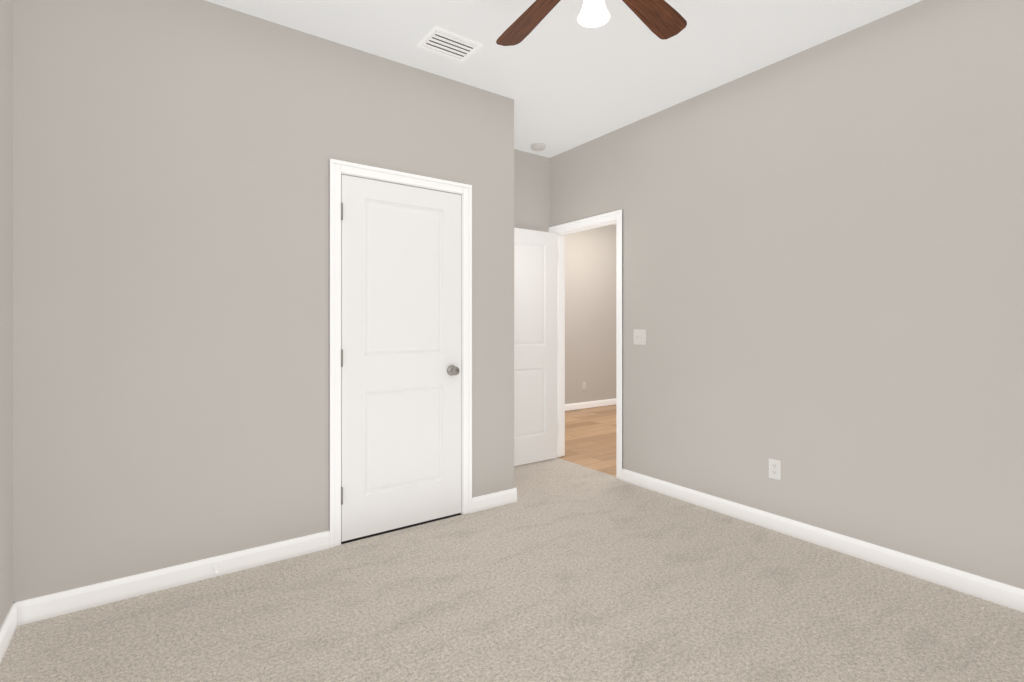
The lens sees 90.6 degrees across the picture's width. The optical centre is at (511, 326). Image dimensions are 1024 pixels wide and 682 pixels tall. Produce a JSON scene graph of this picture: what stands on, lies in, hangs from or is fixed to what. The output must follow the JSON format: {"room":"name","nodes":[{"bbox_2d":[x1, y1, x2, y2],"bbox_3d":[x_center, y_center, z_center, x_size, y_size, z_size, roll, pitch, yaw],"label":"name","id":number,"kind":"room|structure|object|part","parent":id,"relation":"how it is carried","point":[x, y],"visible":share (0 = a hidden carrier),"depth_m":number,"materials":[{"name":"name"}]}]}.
{"room":"empty bedroom","nodes":[
{"label":"empty bedroom","id":0,"kind":"room"},
{"bbox_2d":[0,0,12,627],"bbox_3d":[-1.092,-0.176,0.656,0.120,2.744,3.516,0,0,-35],"label":"wall","id":1,"kind":"structure","parent":0,"point":[6,304],"depth_m":1.93,"materials":[{"name":"paint"}]},
{"bbox_2d":[0,602,23,663],"bbox_3d":[-1.046,1.150,0.707,0.014,0.092,3.246,0,0,-35],"label":"baseboard","id":2,"kind":"structure","parent":1,"relation":"attached to","point":[22,612],"depth_m":1.94,"materials":[{"name":"paint"}]},
{"bbox_2d":[13,0,513,601],"bbox_3d":[-1.030,-0.176,2.798,2.467,2.744,0.140,0,0,-35],"label":"wall","id":3,"kind":"structure","parent":0,"point":[171,158],"depth_m":2.38,"materials":[{"name":"paint"}]},
{"bbox_2d":[18,531,329,623],"bbox_3d":[-1.469,1.150,2.376,1.203,0.092,0.036,0,0,-35],"label":"baseboard","id":4,"kind":"structure","parent":3,"relation":"attached to","point":[85,597],"depth_m":2.31,"materials":[{"name":"paint"}]},
{"bbox_2d":[329,159,471,547],"bbox_3d":[-0.657,0.146,3.040,0.889,2.100,0.138,0,0,-35],"label":"trim","id":5,"kind":"structure","parent":3,"relation":"attached to","point":[338,169],"depth_m":2.83,"materials":[{"name":"paint"}]},
{"bbox_2d":[341,175,460,541],"bbox_3d":[-0.639,0.174,3.014,0.753,2.019,0.035,0,0,-35],"label":"closet door","id":6,"kind":"structure","parent":3,"relation":"in","point":[401,349],"depth_m":2.98,"materials":[{"name":"paint"}]},
{"bbox_2d":[341,487,342,504],"bbox_3d":[-0.933,0.929,2.775,0.013,0.097,0.012,0,0,-35],"label":"closet door hinge","id":7,"kind":"object","parent":6,"relation":"attached to","point":[341,495],"visible":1,"depth_m":2.77,"materials":[{"name":"grey metal"}]},
{"bbox_2d":[341,349,342,366],"bbox_3d":[-0.933,0.174,2.775,0.013,0.097,0.012,0,0,-35],"label":"closet door hinge","id":8,"kind":"object","parent":6,"relation":"attached to","point":[341,358],"visible":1,"depth_m":2.77,"materials":[{"name":"grey metal"}]},
{"bbox_2d":[341,203,342,219],"bbox_3d":[-0.933,-0.630,2.775,0.013,0.097,0.012,0,0,-35],"label":"closet door hinge","id":9,"kind":"object","parent":6,"relation":"attached to","point":[341,211],"visible":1,"depth_m":2.77,"materials":[{"name":"grey metal"}]},
{"bbox_2d":[447,365,459,375],"bbox_3d":[-0.360,0.276,3.151,0.066,0.066,0.066,0,0,-35],"label":"door knob","id":10,"kind":"object","parent":6,"relation":"attached to","point":[452,370],"visible":1,"depth_m":3.14,"materials":[{"name":"grey metal"}]},
{"bbox_2d":[472,488,516,512],"bbox_3d":[-0.124,1.150,3.349,0.338,0.092,0.014,0,0,-35],"label":"baseboard","id":11,"kind":"structure","parent":3,"relation":"attached to","point":[500,498],"depth_m":3.35,"materials":[{"name":"paint"}]},
{"bbox_2d":[0,458,1023,681],"bbox_3d":[0.091,1.226,1.979,3.582,0.060,4.298,0,0,-35],"label":"floor","id":12,"kind":"structure","parent":0,"point":[560,570],"depth_m":2.10,"materials":[{"name":"beige carpet"}]},
{"bbox_2d":[514,149,549,231],"bbox_3d":[-1.036,-0.176,3.741,3.552,2.744,0.120,0,0,-35],"label":"wall","id":13,"kind":"structure","parent":0,"point":[531,191],"depth_m":4.53,"materials":[{"name":"paint"}]},
{"bbox_2d":[205,0,921,224],"bbox_3d":[1.318,-1.598,3.967,7.888,0.100,6.110,0,0,-35],"label":"ceiling","id":14,"kind":"structure","parent":0,"point":[562,77],"depth_m":2.79,"materials":[{"name":"paint"}]},
{"bbox_2d":[416,25,483,61],"bbox_3d":[-0.342,-1.543,2.783,0.300,0.010,0.235,0,0,-35],"label":"ceiling vent","id":15,"kind":"object","parent":14,"relation":"in","point":[447,43],"visible":1,"depth_m":2.77,"materials":[{"name":"metal"}]},
{"bbox_2d":[531,143,545,150],"bbox_3d":[0.225,-1.528,4.336,0.132,0.039,0.132,0,0,-35],"label":"smoke detector","id":16,"kind":"object","parent":14,"relation":"attached to","point":[538,146],"visible":1,"depth_m":4.30,"materials":[{"name":"white plastic"}]},
{"bbox_2d":[496,0,686,45],"bbox_3d":[0.282,-1.317,1.823,1.265,0.463,1.251,0,0,-35],"label":"ceiling fan","id":17,"kind":"object","parent":14,"relation":"hanging from","point":[662,19],"visible":1,"depth_m":2.12,"materials":[{"name":"brown wood"}]},
{"label":"blade","id":18,"kind":"part","parent":17,"relation":"part of","materials":[{"name":"brown wood"}]},
{"bbox_3d":[0.287,-1.161,1.783,0.048,0.107,0.048,0,0,-35],"label":"bulb","id":19,"kind":"part","parent":17,"relation":"part of","materials":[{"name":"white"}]},
{"bbox_3d":[0.287,-1.152,1.783,0.114,0.134,0.114,0,0,-35],"label":"lamp shade","id":20,"kind":"part","parent":17,"relation":"part of","materials":[{"name":"white glass"}]},
{"bbox_3d":[0.577,-1.310,2.094,0.128,0.006,0.480,-16,-11,42],"label":"blade","id":21,"kind":"part","parent":17,"relation":"part of","materials":[{"name":"brown wood"}]},
{"bbox_2d":[565,225,615,403],"bbox_3d":[1.075,-0.176,7.471,4.216,2.744,0.120,0,0,-35],"label":"wall","id":22,"kind":"structure","parent":0,"point":[590,307],"depth_m":7.46,"materials":[{"name":"paint"}]},
{"bbox_2d":[582,382,585,389],"bbox_3d":[1.054,0.869,7.378,0.070,0.115,0.008,0,0,-35],"label":"outlet","id":23,"kind":"object","parent":22,"relation":"attached to","point":[583,385],"visible":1,"depth_m":7.37,"materials":[{"name":"white plastic"}]},
{"bbox_2d":[565,398,615,410],"bbox_3d":[1.065,1.150,7.382,4.096,0.092,0.014,0,0,-35],"label":"baseboard","id":24,"kind":"structure","parent":22,"relation":"attached to","point":[574,406],"depth_m":7.44,"materials":[{"name":"paint"}]},
{"bbox_2d":[550,0,1023,588],"bbox_3d":[1.574,-0.176,3.036,0.120,2.744,4.058,0,0,-35],"label":"wall","id":25,"kind":"structure","parent":0,"point":[824,272],"depth_m":2.67,"materials":[{"name":"paint"}]},
{"bbox_2d":[514,228,556,465],"bbox_3d":[0.089,0.173,4.359,0.751,2.021,0.035,0,0,-35],"label":"entry door","id":26,"kind":"structure","parent":25,"relation":"in","point":[535,345],"depth_m":4.42,"materials":[{"name":"paint"}]},
{"bbox_2d":[548,209,622,480],"bbox_3d":[0.654,0.145,4.327,0.156,2.102,0.887,0,0,-35],"label":"door frame","id":27,"kind":"structure","parent":25,"relation":"attached to","point":[597,221],"depth_m":4.24,"materials":[{"name":"paint"}]},
{"bbox_2d":[634,329,645,344],"bbox_3d":[0.953,0.080,3.791,0.016,0.115,0.116,0,0,-35],"label":"light switch","id":28,"kind":"object","parent":25,"relation":"attached to","point":[639,336],"visible":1,"depth_m":3.79,"materials":[{"name":"white plastic"}]},
{"bbox_2d":[769,458,780,479],"bbox_3d":[1.541,0.838,2.972,0.008,0.115,0.070,0,0,-35],"label":"outlet","id":29,"kind":"object","parent":25,"relation":"attached to","point":[773,470],"visible":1,"depth_m":2.97,"materials":[{"name":"white plastic"}]},
{"bbox_2d":[622,469,1023,611],"bbox_3d":[1.768,1.150,2.648,0.014,0.092,3.141,0,0,-35],"label":"baseboard","id":30,"kind":"structure","parent":25,"relation":"attached to","point":[1003,594],"depth_m":2.63,"materials":[{"name":"paint"}]},
{"label":"outside","id":31,"kind":"structure","parent":0,"visible":0},
{"bbox_2d":[557,405,615,475],"bbox_3d":[2.176,1.229,5.849,4.306,0.054,4.040,0,0,-35],"label":"floor","id":32,"kind":"structure","parent":31,"point":[590,437],"depth_m":5.43,"materials":[{"name":"brown wood"}]}
]}

